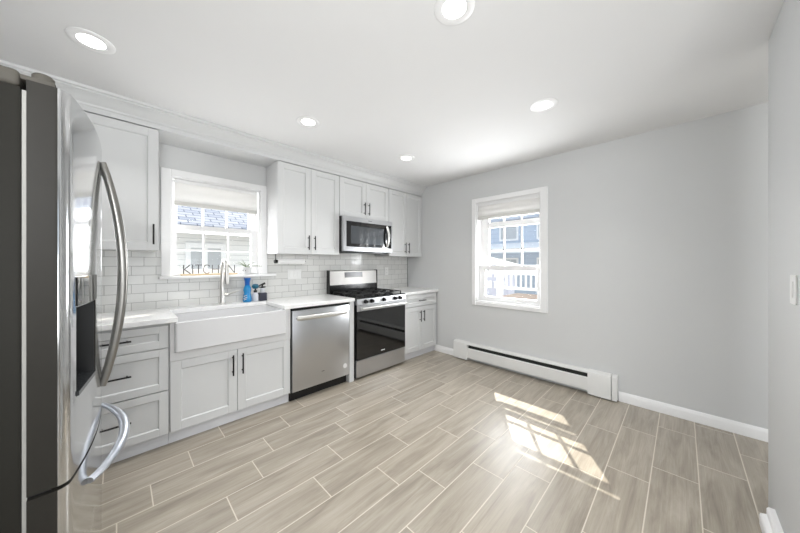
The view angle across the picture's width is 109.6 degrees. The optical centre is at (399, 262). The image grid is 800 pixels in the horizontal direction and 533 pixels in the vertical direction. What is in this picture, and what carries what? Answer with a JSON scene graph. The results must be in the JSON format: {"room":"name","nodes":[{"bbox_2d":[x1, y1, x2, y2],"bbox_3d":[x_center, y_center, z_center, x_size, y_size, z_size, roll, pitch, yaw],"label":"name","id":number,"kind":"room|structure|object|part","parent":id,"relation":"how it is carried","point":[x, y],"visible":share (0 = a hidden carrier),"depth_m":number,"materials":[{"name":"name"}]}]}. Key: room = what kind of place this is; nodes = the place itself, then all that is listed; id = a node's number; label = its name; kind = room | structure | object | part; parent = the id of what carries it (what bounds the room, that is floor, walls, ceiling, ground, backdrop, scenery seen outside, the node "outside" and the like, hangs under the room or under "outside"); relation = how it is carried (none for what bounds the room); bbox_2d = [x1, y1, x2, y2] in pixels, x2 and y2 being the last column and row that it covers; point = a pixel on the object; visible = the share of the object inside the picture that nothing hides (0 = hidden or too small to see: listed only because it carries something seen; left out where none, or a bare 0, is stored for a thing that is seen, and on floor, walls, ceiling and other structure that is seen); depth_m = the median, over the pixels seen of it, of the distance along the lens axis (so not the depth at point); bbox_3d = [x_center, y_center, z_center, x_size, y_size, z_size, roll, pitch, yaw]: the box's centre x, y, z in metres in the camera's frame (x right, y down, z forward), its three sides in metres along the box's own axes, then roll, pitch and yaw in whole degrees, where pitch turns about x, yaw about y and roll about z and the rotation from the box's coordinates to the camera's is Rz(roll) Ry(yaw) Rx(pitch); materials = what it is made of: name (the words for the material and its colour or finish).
{"room":"kitchen","nodes":[
{"label":"kitchen","id":0,"kind":"room"},
{"bbox_2d":[102,143,407,312],"bbox_3d":[-1.499,0.065,3.133,4.430,2.490,0.169,0,0,-45],"label":"wall","id":1,"kind":"structure","parent":0,"point":[145,290],"depth_m":2.72,"materials":[{"name":"white tile"}]},
{"bbox_2d":[85,112,158,251],"bbox_3d":[-2.164,-0.565,2.104,0.535,0.940,0.349,0,0,-45],"label":"upper cabinet","id":2,"kind":"object","parent":1,"relation":"attached to","point":[130,151],"visible":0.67,"depth_m":2.09,"materials":[{"name":"white paint"}]},
{"bbox_3d":[-1.888,-0.220,2.160,0.012,0.155,0.037,0,0,-45],"label":"handle","id":3,"kind":"part","parent":2,"relation":"part of","materials":[{"name":"black metal"}]},
{"bbox_2d":[158,167,275,279],"bbox_3d":[-1.770,-0.345,2.802,0.970,0.970,0.255,0,0,-45],"label":"window","id":4,"kind":"structure","parent":1,"relation":"in","point":[256,223],"depth_m":2.70,"materials":[{"name":"white paint"}]},
{"bbox_2d":[180,264,237,275],"bbox_3d":[-1.793,0.064,2.670,0.450,0.101,0.032,0,0,-45],"label":"word sign","id":5,"kind":"object","parent":4,"relation":"on","point":[208,273],"visible":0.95,"depth_m":2.63,"materials":[{"name":"brown wood"}]},
{"bbox_3d":[-1.852,-0.524,2.848,0.724,0.468,0.037,0,0,-45],"label":"sash","id":6,"kind":"part","parent":4,"relation":"part of","materials":[{"name":"white paint"}]},
{"bbox_3d":[-1.808,-0.121,2.804,0.724,0.461,0.041,0,0,-45],"label":"sash","id":7,"kind":"part","parent":4,"relation":"part of","materials":[{"name":"white paint"}]},
{"bbox_2d":[174,179,256,213],"bbox_3d":[-1.780,-0.638,2.776,0.696,0.236,0.032,0,0,-45],"label":"window shade","id":8,"kind":"object","parent":4,"relation":"attached to","point":[186,193],"visible":1,"depth_m":2.74,"materials":[{"name":"white fabric"}]},
{"bbox_2d":[235,260,251,273],"bbox_3d":[-1.543,0.038,2.894,0.212,0.152,0.208,0,0,19],"label":"potted plant","id":9,"kind":"object","parent":4,"relation":"on","point":[246,269],"visible":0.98,"depth_m":2.87,"materials":[{"name":"grey plant"}]},
{"bbox_3d":[-1.575,0.078,2.893,0.090,0.072,0.090,0,0,-45],"label":"pot","id":10,"kind":"part","parent":9,"relation":"part of","materials":[{"name":"white ceramic"}]},
{"bbox_2d":[78,103,421,196],"bbox_3d":[-1.274,-1.109,3.020,4.270,0.140,0.328,0,0,-45],"label":"trim","id":11,"kind":"structure","parent":1,"relation":"attached to","point":[167,135],"depth_m":2.56,"materials":[{"name":"white paint"}]},
{"bbox_2d":[102,250,406,312],"bbox_3d":[-1.266,0.142,3.255,3.912,0.565,0.006,0,0,-45],"label":"backsplash","id":12,"kind":"structure","parent":1,"relation":"attached to","point":[145,290],"depth_m":2.80,"materials":[{"name":"white tile"}]},
{"bbox_2d":[288,269,300,279],"bbox_3d":[-1.227,0.132,3.284,0.165,0.116,0.008,0,0,-45],"label":"light switch","id":13,"kind":"object","parent":1,"relation":"attached to","point":[292,273],"visible":1,"depth_m":3.28,"materials":[{"name":"white plastic"}]},
{"bbox_2d":[266,161,338,254],"bbox_3d":[-1.075,-0.565,3.194,0.725,0.940,0.349,0,0,-45],"label":"upper cabinet","id":14,"kind":"object","parent":1,"relation":"attached to","point":[302,203],"visible":1,"depth_m":3.04,"materials":[{"name":"white paint"}]},
{"bbox_3d":[-1.111,-0.565,2.975,0.360,0.936,0.019,0,0,-45],"label":"door","id":15,"kind":"part","parent":14,"relation":"part of","materials":[{"name":"white paint"}]},
{"bbox_3d":[-0.855,-0.565,3.231,0.358,0.936,0.019,0,0,-45],"label":"door","id":16,"kind":"part","parent":14,"relation":"part of","materials":[{"name":"white paint"}]},
{"bbox_3d":[-1.188,-0.046,3.055,0.350,0.098,0.037,0,0,-45],"label":"paper towel holder","id":17,"kind":"object","parent":14,"relation":"attached to","visible":0},
{"bbox_2d":[277,259,304,263],"bbox_3d":[-1.179,-0.018,3.063,0.296,0.056,0.056,0,0,-45],"label":"paper towel roll","id":18,"kind":"object","parent":17,"relation":"on","point":[280,261],"visible":0.91,"depth_m":3.04,"materials":[{"name":"white paper"}]},
{"bbox_2d":[339,176,388,221],"bbox_3d":[-0.535,-0.799,3.734,0.795,0.471,0.349,0,0,-45],"label":"upper cabinet","id":19,"kind":"object","parent":1,"relation":"attached to","point":[356,198],"visible":0.81,"depth_m":3.60,"materials":[{"name":"white paint"}]},
{"bbox_3d":[-0.584,-0.800,3.503,0.394,0.466,0.019,0,0,-45],"label":"door","id":20,"kind":"part","parent":19,"relation":"part of","materials":[{"name":"white paint"}]},
{"bbox_2d":[339,215,391,254],"bbox_3d":[-0.497,-0.341,3.696,0.792,0.438,0.440,0,0,-45],"label":"microwave","id":21,"kind":"object","parent":19,"relation":"attached to","point":[357,235],"visible":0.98,"depth_m":3.53,"materials":[{"name":"silver metal"}]},
{"bbox_3d":[-0.431,-0.350,3.563,0.614,0.304,0.034,0,0,-45],"label":"door","id":22,"kind":"part","parent":21,"relation":"part of","materials":[{"name":"black glass"}]},
{"bbox_3d":[-0.159,-0.350,3.768,0.038,0.280,0.064,0,0,-45],"label":"handle","id":23,"kind":"part","parent":21,"relation":"part of","materials":[{"name":"silver metal"}]},
{"bbox_3d":[-0.172,-0.350,3.822,0.118,0.304,0.034,0,0,-45],"label":"control panel","id":24,"kind":"part","parent":21,"relation":"part of","materials":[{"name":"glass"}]},
{"bbox_3d":[-0.303,-0.800,3.783,0.394,0.466,0.019,0,0,-45],"label":"door","id":25,"kind":"part","parent":19,"relation":"part of","materials":[{"name":"white paint"}]},
{"bbox_2d":[375,189,421,256],"bbox_3d":[-0.002,-0.565,4.265,0.702,0.940,0.346,0,0,-45],"label":"upper cabinet","id":26,"kind":"object","parent":1,"relation":"attached to","point":[405,209],"visible":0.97,"depth_m":4.15,"materials":[{"name":"white paint"}]},
{"bbox_3d":[-0.035,-0.565,4.051,0.348,0.936,0.019,0,0,-45],"label":"door","id":27,"kind":"part","parent":26,"relation":"part of","materials":[{"name":"white paint"}]},
{"bbox_3d":[0.213,-0.565,4.299,0.347,0.936,0.019,0,0,-45],"label":"door","id":28,"kind":"part","parent":26,"relation":"part of","materials":[{"name":"white paint"}]},
{"bbox_2d":[0,0,783,186],"bbox_3d":[1.015,-1.240,0.732,4.590,0.120,7.120,0,0,-45],"label":"ceiling","id":29,"kind":"structure","parent":0,"point":[383,81],"depth_m":1.69,"materials":[{"name":"white paint"}]},
{"bbox_2d":[64,26,115,53],"bbox_3d":[-1.641,-1.177,1.499,0.185,0.006,0.185,0,0,-45],"label":"recessed light","id":30,"kind":"object","parent":29,"relation":"in","point":[90,40],"visible":1,"depth_m":1.49,"materials":[{"name":"white paint"}]},
{"bbox_2d":[297,116,319,127],"bbox_3d":[-0.767,-1.177,2.358,0.185,0.006,0.185,0,0,-45],"label":"recessed light","id":31,"kind":"object","parent":29,"relation":"in","point":[306,121],"visible":1,"depth_m":2.34,"materials":[{"name":"white plastic"}]},
{"bbox_2d":[398,155,413,160],"bbox_3d":[0.071,-1.177,3.168,0.185,0.006,0.185,0,0,-45],"label":"recessed light","id":32,"kind":"object","parent":29,"relation":"in","point":[402,157],"visible":1,"depth_m":3.15,"materials":[{"name":"white plastic"}]},
{"bbox_2d":[434,0,474,24],"bbox_3d":[0.251,-1.177,1.305,0.185,0.006,0.185,0,0,-45],"label":"recessed light","id":33,"kind":"object","parent":29,"relation":"in","point":[447,12],"visible":1,"depth_m":1.31,"materials":[{"name":"white plastic"}]},
{"bbox_2d":[530,98,557,111],"bbox_3d":[1.075,-1.177,2.107,0.185,0.006,0.185,0,0,-45],"label":"recessed light","id":34,"kind":"object","parent":29,"relation":"in","point":[545,104],"visible":1,"depth_m":2.09,"materials":[{"name":"white plastic"}]},
{"bbox_2d":[102,350,767,532],"bbox_3d":[1.015,1.370,0.732,4.310,0.120,6.840,0,0,-45],"label":"floor","id":35,"kind":"structure","parent":0,"point":[434,441],"depth_m":1.82,"materials":[{"name":"tile"}]},
{"bbox_2d":[0,65,129,532],"bbox_3d":[-1.400,0.417,0.827,0.880,1.786,0.920,0,0,-45],"label":"refrigerator","id":36,"kind":"object","parent":35,"relation":"on","point":[52,168],"visible":1,"depth_m":0.71,"materials":[{"name":"silver metal"}]},
{"bbox_3d":[-1.021,0.061,0.879,0.110,1.007,0.458,0,0,-45],"label":"door","id":37,"kind":"part","parent":36,"relation":"part of","materials":[{"name":"silver metal"}]},
{"bbox_3d":[-1.185,0.907,1.042,0.110,0.665,0.920,0,0,-45],"label":"freezer drawer","id":38,"kind":"part","parent":36,"relation":"part of","materials":[{"name":"silver metal"}]},
{"bbox_3d":[-0.944,0.078,0.854,0.005,0.080,0.209,0,0,-37],"label":"dispenser control panel","id":39,"kind":"part","parent":36,"relation":"part of","materials":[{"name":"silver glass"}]},
{"bbox_3d":[-1.349,0.061,1.206,0.110,1.007,0.458,0,0,-45],"label":"door","id":40,"kind":"part","parent":36,"relation":"part of","materials":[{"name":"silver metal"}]},
{"bbox_3d":[-1.136,0.655,1.108,0.108,0.025,0.662,0,0,-45],"label":"handle","id":41,"kind":"part","parent":36,"relation":"part of","materials":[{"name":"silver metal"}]},
{"bbox_3d":[-1.154,0.042,1.137,0.080,0.839,0.022,0,0,-45],"label":"handle","id":42,"kind":"part","parent":36,"relation":"part of","materials":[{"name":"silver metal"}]},
{"bbox_3d":[-1.090,0.042,1.073,0.080,0.839,0.022,0,0,-45],"label":"handle","id":43,"kind":"part","parent":36,"relation":"part of","materials":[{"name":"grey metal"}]},
{"bbox_2d":[102,323,168,462],"bbox_3d":[-2.047,0.868,2.010,0.568,0.884,0.649,0,0,-45],"label":"base cabinet","id":44,"kind":"object","parent":35,"relation":"on","point":[138,382],"visible":0.42,"depth_m":1.90,"materials":[{"name":"white paint"}]},
{"bbox_3d":[-1.823,1.048,1.801,0.155,0.012,0.037,0,0,-45],"label":"handle","id":45,"kind":"part","parent":44,"relation":"part of","materials":[{"name":"black metal"}]},
{"bbox_3d":[-1.823,0.515,1.801,0.155,0.012,0.037,0,0,-45],"label":"handle","id":46,"kind":"part","parent":44,"relation":"part of","materials":[{"name":"black metal"}]},
{"bbox_3d":[-1.823,0.745,1.801,0.155,0.012,0.037,0,0,-45],"label":"handle","id":47,"kind":"part","parent":44,"relation":"part of","materials":[{"name":"black metal"}]},
{"bbox_3d":[-1.843,1.058,1.819,0.537,0.304,0.019,0,0,-45],"label":"drawer","id":48,"kind":"part","parent":44,"relation":"part of","materials":[{"name":"white paint"}]},
{"bbox_3d":[-1.843,0.752,1.819,0.537,0.292,0.019,0,0,-45],"label":"drawer","id":49,"kind":"part","parent":44,"relation":"part of","materials":[{"name":"white paint"}]},
{"bbox_3d":[-1.843,0.520,1.819,0.537,0.156,0.019,0,0,-45],"label":"drawer","id":50,"kind":"part","parent":44,"relation":"part of","materials":[{"name":"white paint"}]},
{"bbox_2d":[168,309,289,442],"bbox_3d":[-1.533,0.868,2.523,0.880,0.884,0.649,0,0,-45],"label":"base cabinet","id":51,"kind":"object","parent":35,"relation":"on","point":[214,386],"visible":0.94,"depth_m":2.26,"materials":[{"name":"white paint"}]},
{"bbox_3d":[-1.493,0.960,2.169,0.427,0.504,0.019,0,0,-45],"label":"door","id":52,"kind":"part","parent":51,"relation":"part of","materials":[{"name":"white paint"}]},
{"bbox_2d":[102,294,354,330],"bbox_3d":[-1.572,0.407,2.496,2.406,0.036,0.633,0,0,-45],"label":"countertop","id":53,"kind":"structure","parent":51,"relation":"on","point":[145,317],"depth_m":2.52,"materials":[{"name":"white stone"}]},
{"bbox_2d":[219,259,240,303],"bbox_3d":[-1.593,0.175,2.667,0.177,0.427,0.202,0,0,-45],"label":"faucet","id":54,"kind":"object","parent":53,"relation":"on","point":[223,294],"visible":0.98,"depth_m":2.66,"materials":[{"name":"silver metal"}]},
{"bbox_3d":[-1.631,0.030,2.621,0.029,0.137,0.184,0,0,-45],"label":"spout","id":55,"kind":"part","parent":54,"relation":"part of","materials":[{"name":"silver metal"}]},
{"bbox_3d":[-1.621,0.289,2.724,0.146,0.062,0.041,0,0,-30],"label":"lever","id":56,"kind":"part","parent":54,"relation":"part of","materials":[{"name":"silver metal"}]},
{"bbox_2d":[175,305,285,352],"bbox_3d":[-1.487,0.534,2.458,0.797,0.216,0.482,0,0,-45],"label":"farmhouse sink","id":57,"kind":"object","parent":53,"relation":"in","point":[208,328],"visible":0.84,"depth_m":2.31,"materials":[{"name":"white ceramic"}]},
{"bbox_2d":[243,278,251,301],"bbox_3d":[-1.540,0.270,2.843,0.083,0.238,0.083,0,0,-45],"label":"soap bottle","id":58,"kind":"object","parent":53,"relation":"on","point":[247,297],"visible":1,"depth_m":2.82,"materials":[{"name":"blue plastic"}]},
{"bbox_2d":[252,289,258,300],"bbox_3d":[-1.479,0.322,2.885,0.058,0.135,0.058,0,0,-45],"label":"soap dispenser","id":59,"kind":"object","parent":53,"relation":"on","point":[255,297],"visible":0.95,"depth_m":2.87,"materials":[{"name":"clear plastic"}]},
{"bbox_2d":[252,284,258,288],"bbox_3d":[-1.479,0.236,2.885,0.066,0.049,0.066,0,0,-45],"label":"sponge","id":60,"kind":"object","parent":59,"relation":"on","point":[254,286],"visible":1,"depth_m":2.86,"materials":[{"name":"teal plastic"}]},
{"bbox_2d":[258,292,266,300],"bbox_3d":[-1.433,0.348,2.937,0.068,0.082,0.076,0,0,-45],"label":"soap caddy","id":61,"kind":"object","parent":53,"relation":"on","point":[262,296],"visible":0.89,"depth_m":2.91,"materials":[{"name":"grey plastic"}]},
{"bbox_2d":[259,282,265,292],"bbox_3d":[-1.438,0.254,2.932,0.077,0.105,0.048,0,0,-45],"label":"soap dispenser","id":62,"kind":"object","parent":61,"relation":"on","point":[262,290],"visible":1,"depth_m":2.92,"materials":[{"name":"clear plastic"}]},
{"bbox_3d":[-1.297,0.825,2.327,0.012,0.165,0.037,0,0,-45],"label":"handle","id":63,"kind":"part","parent":51,"relation":"part of","materials":[{"name":"black metal"}]},
{"bbox_3d":[-1.184,0.960,2.478,0.439,0.504,0.019,0,0,-45],"label":"door","id":64,"kind":"part","parent":51,"relation":"part of","materials":[{"name":"white paint"}]},
{"bbox_2d":[289,302,348,400],"bbox_3d":[-0.974,0.871,3.047,0.640,0.878,0.672,0,0,-45],"label":"dishwasher","id":65,"kind":"object","parent":35,"relation":"on","point":[319,335],"visible":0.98,"depth_m":2.81,"materials":[{"name":"silver metal"}]},
{"bbox_3d":[-0.827,1.262,2.900,0.634,0.097,0.020,0,0,-45],"label":"kick plate","id":66,"kind":"part","parent":65,"relation":"part of","materials":[{"name":"black plastic"}]},
{"bbox_3d":[-0.757,0.522,2.830,0.566,0.043,0.058,0,0,-45],"label":"handle","id":67,"kind":"part","parent":65,"relation":"part of","materials":[{"name":"silver metal"}]},
{"bbox_2d":[346,301,353,382],"bbox_3d":[-0.750,0.868,3.327,0.060,0.884,0.621,0,0,-45],"label":"end panel","id":68,"kind":"object","parent":35,"relation":"on","point":[350,377],"visible":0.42,"depth_m":3.10,"materials":[{"name":"white paint"}]},
{"bbox_2d":[327,269,406,377],"bbox_3d":[-0.404,0.702,3.596,0.786,1.216,0.695,0,0,-45],"label":"gas range","id":69,"kind":"object","parent":35,"relation":"on","point":[379,316],"visible":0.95,"depth_m":3.43,"materials":[{"name":"silver metal"}]},
{"bbox_3d":[-0.902,0.242,3.545,0.010,0.296,0.064,0,0,-45],"label":"trim","id":70,"kind":"part","parent":69,"relation":"part of","materials":[{"name":"black plastic"}]},
{"bbox_3d":[-0.218,0.782,3.410,0.772,0.612,0.038,0,0,-45],"label":"oven door","id":71,"kind":"part","parent":69,"relation":"part of","materials":[{"name":"black glass"}]},
{"bbox_3d":[-0.220,1.188,3.412,0.772,0.189,0.032,0,0,-45],"label":"drawer","id":72,"kind":"part","parent":69,"relation":"part of","materials":[{"name":"silver metal"}]},
{"bbox_3d":[-0.215,0.437,3.407,0.774,0.070,0.046,0,0,-45],"label":"control panel","id":73,"kind":"part","parent":69,"relation":"part of","materials":[{"name":"silver metal"}]},
{"bbox_3d":[-0.203,0.509,3.395,0.772,0.066,0.007,0,0,-45],"label":"door rail","id":74,"kind":"part","parent":69,"relation":"part of","materials":[{"name":"silver metal"}]},
{"bbox_3d":[-0.180,0.507,3.372,0.698,0.033,0.062,0,0,-45],"label":"handle","id":75,"kind":"part","parent":69,"relation":"part of","materials":[{"name":"silver metal"}]},
{"bbox_2d":[404,292,435,359],"bbox_3d":[0.099,0.868,4.154,0.686,0.884,0.646,0,0,-45],"label":"base cabinet","id":76,"kind":"object","parent":35,"relation":"on","point":[420,309],"visible":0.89,"depth_m":3.94,"materials":[{"name":"white paint"}]},
{"bbox_2d":[381,287,437,294],"bbox_3d":[0.098,0.407,4.164,0.704,0.036,0.630,0,0,-45],"label":"countertop","id":77,"kind":"structure","parent":76,"relation":"on","point":[407,290],"depth_m":4.09,"materials":[{"name":"white stone"}]},
{"bbox_3d":[0.174,0.907,3.836,0.335,0.606,0.019,0,0,-45],"label":"door","id":78,"kind":"part","parent":76,"relation":"part of","materials":[{"name":"white paint"}]},
{"bbox_3d":[0.295,0.518,3.957,0.678,0.152,0.019,0,0,-45],"label":"drawer","id":79,"kind":"part","parent":76,"relation":"part of","materials":[{"name":"white paint"}]},
{"bbox_3d":[0.415,0.907,4.077,0.340,0.606,0.019,0,0,-45],"label":"door","id":80,"kind":"part","parent":76,"relation":"part of","materials":[{"name":"white paint"}]},
{"bbox_2d":[408,102,767,428],"bbox_3d":[2.524,0.065,2.355,0.160,2.490,6.960,0,0,-45],"label":"wall","id":81,"kind":"structure","parent":0,"point":[658,239],"depth_m":2.56,"materials":[{"name":"grey paint"}]},
{"bbox_2d":[0,59,425,193],"bbox_3d":[-1.129,-1.127,2.875,4.270,0.104,0.082,0,0,-45],"label":"trim","id":82,"kind":"structure","parent":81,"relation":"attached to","point":[83,94],"depth_m":2.34,"materials":[{"name":"white paint"}]},
{"bbox_2d":[472,186,547,312],"bbox_3d":[1.358,-0.146,3.507,0.180,1.407,0.944,0,0,-45],"label":"window","id":83,"kind":"structure","parent":81,"relation":"in","point":[481,249],"depth_m":3.51,"materials":[{"name":"white paint"}]},
{"bbox_2d":[478,195,539,219],"bbox_3d":[1.318,-0.673,3.482,0.036,0.207,0.780,0,0,-45],"label":"window shade","id":84,"kind":"object","parent":83,"relation":"attached to","point":[529,204],"visible":0.91,"depth_m":3.44,"materials":[{"name":"white fabric"}]},
{"bbox_3d":[1.352,0.267,3.515,0.041,0.463,0.786,0,0,-45],"label":"sash","id":85,"kind":"part","parent":83,"relation":"part of","materials":[{"name":"white paint"}]},
{"bbox_3d":[1.399,-0.317,3.563,0.037,0.923,0.786,0,0,-45],"label":"sash","id":86,"kind":"part","parent":83,"relation":"part of","materials":[{"name":"white paint"}]},
{"bbox_3d":[1.421,-0.500,3.542,0.026,0.070,0.630,0,0,-45],"label":"sash rail","id":87,"kind":"part","parent":83,"relation":"part of","materials":[{"name":"white paint"}]},
{"bbox_2d":[453,339,617,401],"bbox_3d":[1.411,1.183,3.303,0.072,0.231,1.815,0,0,-45],"label":"baseboard heater","id":88,"kind":"object","parent":81,"relation":"attached to","point":[601,384],"visible":1,"depth_m":3.09,"materials":[{"name":"metal"}]},
{"bbox_3d":[1.388,1.202,3.293,0.016,0.127,1.385,0,0,-45],"label":"panel","id":89,"kind":"part","parent":88,"relation":"part of","materials":[{"name":"metal"}]},
{"bbox_2d":[467,342,587,372],"bbox_3d":[1.405,1.083,3.310,0.056,0.026,1.385,0,0,-45],"label":"vent","id":90,"kind":"object","parent":88,"relation":"attached to","point":[473,345],"depth_m":3.22,"materials":[{"name":"metal"}]},
{"bbox_2d":[434,345,767,441],"bbox_3d":[2.717,1.265,2.039,0.014,0.090,6.240,0,0,-45],"label":"baseboard","id":91,"kind":"structure","parent":81,"relation":"attached to","point":[751,431],"depth_m":2.33,"materials":[{"name":"white paint"}]},
{"bbox_2d":[768,0,799,532],"bbox_3d":[1.578,0.065,1.031,1.190,2.490,0.127,0,0,-45],"label":"wall","id":92,"kind":"structure","parent":0,"point":[784,40],"depth_m":1.27,"materials":[{"name":"grey paint"}]},
{"bbox_2d":[759,507,783,532],"bbox_3d":[1.460,1.260,1.037,1.030,0.100,0.048,0,0,-45],"label":"baseboard","id":93,"kind":"structure","parent":92,"relation":"attached to","point":[769,522],"depth_m":1.35,"materials":[{"name":"white paint"}]},
{"bbox_2d":[790,275,796,304],"bbox_3d":[1.597,0.108,1.146,0.080,0.120,0.008,0,0,-45],"label":"light switch","id":94,"kind":"object","parent":92,"relation":"attached to","point":[793,278],"visible":1,"depth_m":1.14,"materials":[{"name":"white plastic"}]},
{"label":"outside","id":95,"kind":"structure","parent":0,"visible":0},
{"bbox_3d":[0.000,1.870,8.485,40.000,0.120,40.000,0,0,-45],"label":"ground","id":96,"kind":"structure","parent":95,"visible":0},
{"bbox_2d":[177,205,249,269],"bbox_3d":[-5.218,-0.780,8.754,13.800,5.180,4.640,0,0,-45],"label":"house","id":97,"kind":"structure","parent":96,"relation":"on","point":[186,215],"depth_m":6.77,"materials":[{"name":"white"}]},
{"bbox_3d":[-4.598,0.150,6.691,0.600,1.000,0.025,0,0,-45],"label":"pane","id":98,"kind":"part","parent":97,"relation":"part of","materials":[{"name":"glass"}]},
{"bbox_2d":[487,257,519,296],"bbox_3d":[2.376,0.800,8.231,0.600,2.020,2.120,0,0,-45],"label":"garden shed","id":99,"kind":"object","parent":96,"relation":"on","point":[491,278],"visible":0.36,"depth_m":7.69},
{"bbox_3d":[2.417,0.590,7.841,0.017,0.200,0.290,0,0,-45],"label":"door panel","id":100,"kind":"part","parent":99,"relation":"part of","materials":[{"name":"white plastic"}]},
{"bbox_3d":[2.556,0.945,7.739,0.040,1.630,0.770,0,0,-45],"label":"door","id":101,"kind":"part","parent":99,"relation":"part of","materials":[{"name":"white"}]},
{"bbox_2d":[490,213,538,294],"bbox_3d":[7.071,-1.240,13.789,7.100,6.100,10.100,0,0,-45],"label":"house","id":102,"kind":"structure","parent":96,"relation":"on","point":[530,232],"depth_m":12.79,"materials":[{"name":"blue"}]},
{"bbox_3d":[5.081,-1.465,13.212,0.020,0.690,0.740,0,0,-45],"label":"pane","id":103,"kind":"part","parent":102,"relation":"part of","materials":[{"name":"glass"}]},
{"bbox_2d":[496,260,538,296],"bbox_3d":[3.345,0.865,5.706,0.180,1.890,2.940,0,0,-45],"label":"deck railing","id":104,"kind":"object","parent":96,"relation":"on","point":[500,287],"visible":0.16,"depth_m":6.49,"materials":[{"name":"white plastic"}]},
{"bbox_3d":[2.369,0.900,6.682,0.120,1.820,0.120,0,0,-45],"label":"post","id":105,"kind":"part","parent":104,"relation":"part of","materials":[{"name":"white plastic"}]},
{"bbox_3d":[3.376,0.580,5.675,0.060,0.060,2.850,0,0,-45],"label":"rail","id":106,"kind":"part","parent":104,"relation":"part of","materials":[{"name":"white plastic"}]},
{"bbox_3d":[3.376,0.080,5.675,0.080,0.080,2.850,0,0,-45],"label":"rail","id":107,"kind":"part","parent":104,"relation":"part of","materials":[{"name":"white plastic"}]},
{"bbox_2d":[499,293,536,299],"bbox_3d":[2.494,1.183,4.375,0.715,1.255,1.660,0,0,-45],"label":"wooden table","id":108,"kind":"object","parent":96,"relation":"on","point":[515,295],"visible":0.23,"depth_m":4.67,"materials":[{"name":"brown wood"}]}
]}

